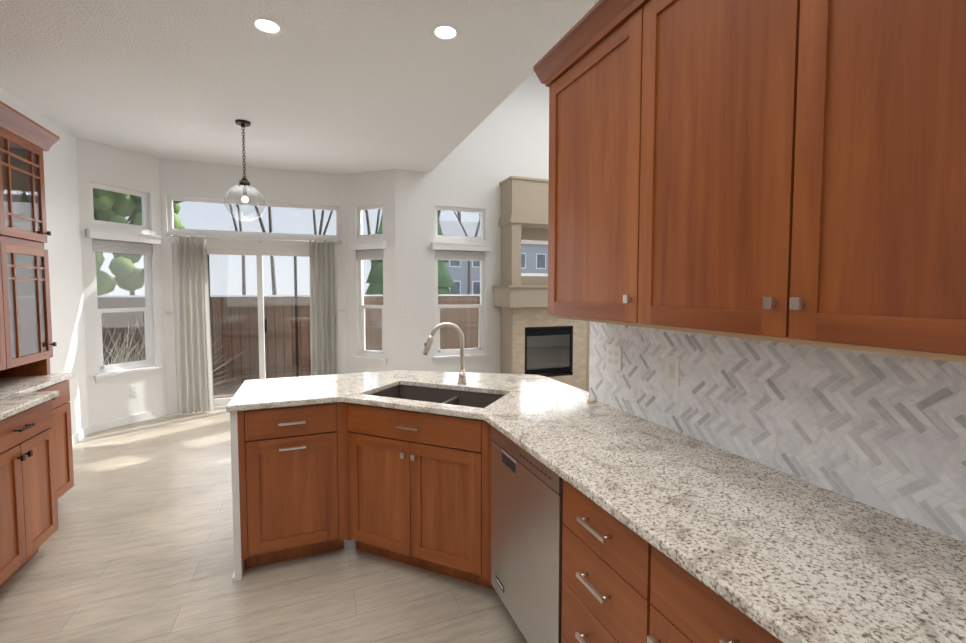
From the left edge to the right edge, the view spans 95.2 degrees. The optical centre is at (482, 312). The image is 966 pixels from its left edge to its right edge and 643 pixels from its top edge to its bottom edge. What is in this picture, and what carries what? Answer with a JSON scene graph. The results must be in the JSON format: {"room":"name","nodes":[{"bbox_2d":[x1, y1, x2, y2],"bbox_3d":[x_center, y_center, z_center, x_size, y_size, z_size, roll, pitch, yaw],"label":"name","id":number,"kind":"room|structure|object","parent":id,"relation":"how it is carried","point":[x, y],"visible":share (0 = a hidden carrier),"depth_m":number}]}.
{"room":"kitchen","nodes":[
{"label":"kitchen","id":0,"kind":"room"},
{"bbox_2d":[0,88,88,434],"bbox_3d":[-2.684,-0.117,0.720,0.120,3.140,8.150,-1,3,-21],"label":"wall","id":1,"kind":"structure","parent":0,"point":[62,246],"depth_m":4.23},
{"bbox_2d":[72,425,90,444],"bbox_3d":[-3.776,1.259,3.760,0.013,0.085,1.830,-1,3,-21],"label":"baseboard","id":2,"kind":"structure","parent":1,"relation":"attached to","point":[81,434],"depth_m":4.42},
{"bbox_2d":[76,137,167,424],"bbox_3d":[-4.017,-0.328,4.911,0.120,3.140,0.778,1,3,24],"label":"wall","id":3,"kind":"structure","parent":0,"point":[102,164],"depth_m":4.82},
{"bbox_2d":[90,182,149,229],"bbox_3d":[-4.028,-1.162,4.874,0.055,0.430,0.580,1,3,24],"label":"transom","id":4,"kind":"object","parent":3,"relation":"in","point":[145,209],"visible":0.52,"depth_m":4.90},
{"bbox_2d":[85,228,162,382],"bbox_3d":[-3.969,-0.077,4.902,0.185,1.610,0.700,1,3,24],"label":"window","id":5,"kind":"structure","parent":3,"relation":"in","point":[114,245],"depth_m":4.91},
{"bbox_2d":[90,407,167,432],"bbox_3d":[-3.955,1.199,4.961,0.013,0.085,0.778,1,3,24],"label":"baseboard","id":6,"kind":"structure","parent":3,"relation":"attached to","point":[101,426],"depth_m":4.93},
{"bbox_2d":[130,385,137,395],"bbox_3d":[-3.942,0.880,4.981,0.007,0.115,0.070,1,3,24],"label":"outlet","id":7,"kind":"object","parent":3,"relation":"attached to","point":[134,390],"visible":1,"depth_m":4.98},
{"bbox_2d":[158,158,346,413],"bbox_3d":[-2.860,-0.367,5.678,2.080,3.140,0.120,-1,3,-21],"label":"wall","id":8,"kind":"structure","parent":0,"point":[181,178],"depth_m":5.49},
{"bbox_2d":[168,407,173,413],"bbox_3d":[-2.835,1.162,5.692,2.080,0.085,0.013,-1,3,-21],"label":"baseboard","id":9,"kind":"structure","parent":8,"relation":"attached to","point":[170,410],"depth_m":5.32},
{"bbox_2d":[167,196,339,238],"bbox_3d":[-2.865,-1.201,5.647,1.960,0.430,0.055,-1,3,-21],"label":"transom","id":10,"kind":"object","parent":8,"relation":"in","point":[170,207],"visible":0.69,"depth_m":5.59},
{"bbox_2d":[166,234,341,245],"bbox_3d":[-2.801,-0.912,5.542,1.974,0.072,0.120,-1,3,-21],"label":"curtain rod","id":11,"kind":"object","parent":8,"relation":"attached to","point":[260,240],"visible":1,"depth_m":5.50},
{"bbox_2d":[176,235,213,413],"bbox_3d":[-3.475,0.143,5.300,0.347,2.130,0.098,-1,3,-21],"label":"curtain","id":12,"kind":"object","parent":11,"relation":"hanging from","point":[196,373],"visible":1,"depth_m":5.30},
{"bbox_2d":[309,240,336,375],"bbox_3d":[-2.117,0.116,5.834,0.336,2.130,0.097,-1,3,-21],"label":"curtain","id":13,"kind":"object","parent":11,"relation":"hanging from","point":[323,323],"visible":0.83,"depth_m":5.82},
{"bbox_2d":[172,243,337,412],"bbox_3d":[-2.871,0.172,5.706,1.860,2.060,0.140,-1,3,-21],"label":"door","id":14,"kind":"structure","parent":8,"relation":"in","point":[259,252],"depth_m":5.66},
{"bbox_2d":[0,409,527,642],"bbox_3d":[1.218,1.419,2.627,8.880,0.120,9.100,-1,3,-21],"label":"floor","id":15,"kind":"structure","parent":0,"point":[137,546],"depth_m":2.27},
{"bbox_2d":[0,397,59,588],"bbox_3d":[-2.696,0.944,2.066,0.797,0.884,0.678,-1,3,-21],"label":"base cabinet","id":16,"kind":"object","parent":15,"relation":"on","point":[36,470],"depth_m":2.28},
{"bbox_2d":[0,373,74,420],"bbox_3d":[-2.603,0.496,1.842,0.822,0.032,2.520,-1,3,-21],"label":"countertop","id":17,"kind":"structure","parent":16,"relation":"on","point":[19,392],"depth_m":2.55},
{"bbox_2d":[48,381,73,496],"bbox_3d":[-3.039,0.914,2.672,0.602,0.884,0.658,-1,3,-21],"label":"base cabinet","id":18,"kind":"object","parent":15,"relation":"on","point":[63,410],"depth_m":3.01},
{"bbox_2d":[230,402,341,581],"bbox_3d":[-1.111,0.916,2.643,0.614,0.884,0.673,-1,3,-21],"label":"base cabinet","id":19,"kind":"object","parent":15,"relation":"on","point":[286,462],"depth_m":2.34},
{"bbox_2d":[342,402,481,585],"bbox_3d":[-0.362,0.939,2.294,0.652,0.872,0.653,-1,3,-21],"label":"base cabinet","id":20,"kind":"object","parent":15,"relation":"on","point":[412,488],"depth_m":2.26},
{"bbox_2d":[482,420,493,588],"bbox_3d":[0.133,0.929,2.380,0.459,0.884,0.452,-1,3,-21],"label":"cabinet end panel","id":21,"kind":"object","parent":15,"relation":"on","point":[486,428],"depth_m":2.09},
{"bbox_2d":[491,426,562,642],"bbox_3d":[0.408,0.957,1.866,0.568,0.880,0.594,-1,3,-21],"label":"dishwasher","id":22,"kind":"object","parent":15,"relation":"on","point":[526,527],"visible":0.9,"depth_m":1.70},
{"bbox_2d":[492,176,589,391],"bbox_3d":[1.778,-0.340,6.537,3.320,3.000,0.567,-1,3,-21],"label":"fireplace surround","id":23,"kind":"object","parent":15,"relation":"on","point":[537,338],"visible":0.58,"depth_m":6.05},
{"bbox_2d":[561,479,641,642],"bbox_3d":[0.635,0.980,1.374,0.617,0.884,0.473,-1,3,-21],"label":"base cabinet","id":24,"kind":"object","parent":15,"relation":"on","point":[602,556],"depth_m":1.28},
{"bbox_2d":[638,538,782,642],"bbox_3d":[0.822,1.003,0.900,0.617,0.884,0.681,-1,3,-21],"label":"base cabinet","id":25,"kind":"object","parent":15,"relation":"on","point":[674,606],"depth_m":0.99},
{"bbox_2d":[226,370,965,642],"bbox_3d":[0.057,0.522,1.337,1.860,0.032,3.935,-1,3,-21],"label":"countertop","id":26,"kind":"structure","parent":25,"relation":"on","point":[783,557],"depth_m":1.13},
{"bbox_2d":[371,385,504,407],"bbox_3d":[-0.266,0.587,2.497,0.796,0.212,0.436,1,3,24],"label":"sink basin","id":27,"kind":"object","parent":26,"relation":"in","point":[462,398],"depth_m":2.70},
{"bbox_2d":[423,322,466,383],"bbox_3d":[-0.235,0.248,2.677,0.276,0.378,0.153,0,3,1],"label":"faucet","id":28,"kind":"object","parent":26,"relation":"on","point":[462,371],"visible":1,"depth_m":2.71},
{"bbox_2d":[587,398,595,402],"bbox_3d":[0.557,0.450,2.264,0.043,0.017,0.044,-1,3,-21],"label":"drain stopper","id":29,"kind":"object","parent":26,"relation":"on","point":[590,400],"visible":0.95,"depth_m":2.25},
{"bbox_2d":[0,0,594,174],"bbox_3d":[-1.072,-1.692,1.570,3.800,0.120,8.940,-1,3,-21],"label":"ceiling","id":30,"kind":"structure","parent":0,"point":[342,87],"depth_m":3.14},
{"bbox_2d":[224,119,265,221],"bbox_3d":[-2.209,-1.302,4.080,0.340,0.909,0.340,-1,3,-21],"label":"pendant light","id":31,"kind":"object","parent":30,"relation":"hanging from","point":[244,183],"visible":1,"depth_m":4.07},
{"bbox_2d":[249,16,284,35],"bbox_3d":[-1.264,-1.677,2.582,0.190,0.005,0.190,-1,3,-21],"label":"recessed light","id":32,"kind":"object","parent":30,"relation":"in","point":[266,25],"visible":1,"depth_m":2.58},
{"bbox_2d":[430,23,460,40],"bbox_3d":[-0.226,-1.680,2.646,0.190,0.005,0.190,-1,3,-21],"label":"recessed light","id":33,"kind":"object","parent":30,"relation":"in","point":[445,32],"visible":1,"depth_m":2.64},
{"bbox_2d":[344,169,396,372],"bbox_3d":[-1.477,-0.379,5.907,0.799,3.140,0.120,1,3,22],"label":"wall","id":34,"kind":"structure","parent":0,"point":[370,188],"depth_m":5.82},
{"bbox_2d":[348,241,386,364],"bbox_3d":[-1.497,-0.126,5.871,0.560,1.610,0.185,1,3,22],"label":"window","id":35,"kind":"structure","parent":34,"relation":"in","point":[365,251],"depth_m":5.90},
{"bbox_2d":[358,204,382,237],"bbox_3d":[-1.472,-1.213,5.877,0.440,0.430,0.055,1,3,22],"label":"transom","id":36,"kind":"object","parent":34,"relation":"in","point":[360,219],"visible":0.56,"depth_m":5.90},
{"bbox_2d":[395,72,548,372],"bbox_3d":[1.302,-1.948,6.642,5.270,6.200,0.120,-1,3,-21],"label":"wall","id":37,"kind":"structure","parent":0,"point":[508,136],"depth_m":6.01},
{"bbox_2d":[435,206,483,239],"bbox_3d":[-0.327,-1.222,6.052,0.720,0.430,0.055,-1,3,-21],"label":"transom","id":38,"kind":"object","parent":37,"relation":"in","point":[472,211],"visible":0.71,"depth_m":6.04},
{"bbox_2d":[431,242,491,362],"bbox_3d":[-0.303,-0.135,6.046,0.840,1.610,0.185,-1,3,-21],"label":"window","id":39,"kind":"structure","parent":37,"relation":"in","point":[459,252],"depth_m":6.05},
{"bbox_2d":[521,240,547,275],"bbox_3d":[1.246,-0.808,6.691,1.620,0.520,0.055,-1,3,-21],"label":"window","id":40,"kind":"structure","parent":37,"relation":"in","point":[530,242],"depth_m":6.48},
{"bbox_3d":[1.430,-1.624,0.234,0.120,6.200,4.380,-1,3,-21],"label":"wall","id":41,"kind":"structure","parent":0,"visible":0},
{"bbox_2d":[545,0,656,327],"bbox_3d":[0.585,-0.526,1.816,0.333,1.095,0.683,-1,3,-21],"label":"upper cabinet","id":42,"kind":"object","parent":41,"relation":"attached to","point":[600,194],"depth_m":1.68},
{"bbox_2d":[589,321,965,542],"bbox_3d":[1.068,0.291,1.075,0.009,0.458,2.729,-1,3,-21],"label":"tile backsplash","id":43,"kind":"structure","parent":41,"relation":"attached to","point":[884,432],"depth_m":1.29},
{"bbox_2d":[606,344,621,370],"bbox_3d":[0.636,0.217,2.149,0.007,0.116,0.115,-1,3,-21],"label":"outlet","id":44,"kind":"object","parent":43,"relation":"attached to","point":[613,356],"visible":1,"depth_m":2.14},
{"bbox_2d":[665,355,679,385],"bbox_3d":[0.770,0.236,1.800,0.014,0.116,0.072,-1,3,-21],"label":"light switch","id":45,"kind":"object","parent":43,"relation":"attached to","point":[672,370],"visible":1,"depth_m":1.79},
{"bbox_2d":[649,0,965,362],"bbox_3d":[0.875,-0.488,1.079,0.333,1.095,1.158,-1,3,-21],"label":"upper cabinet","id":46,"kind":"object","parent":41,"relation":"attached to","point":[789,171],"depth_m":0.98},
{"label":"outside","id":47,"kind":"structure","parent":0,"visible":0},
{"bbox_2d":[213,383,242,394],"bbox_3d":[-5.098,0.411,25.102,70.000,0.070,90.000,-1,3,-21],"label":"ground","id":48,"kind":"structure","parent":47,"point":[231,388],"depth_m":7.35},
{"bbox_2d":[93,188,479,398],"bbox_3d":[-1.181,-4.975,8.694,26.484,12.448,29.133,-1,3,-21],"label":"garden","id":49,"kind":"object","parent":48,"relation":"on","point":[231,311],"depth_m":8.07},
{"bbox_2d":[440,220,547,293],"bbox_3d":[-0.604,-4.878,44.888,15.600,8.600,8.800,-1,3,-21],"label":"house","id":50,"kind":"structure","parent":48,"relation":"on","point":[474,267],"depth_m":41.68}
]}

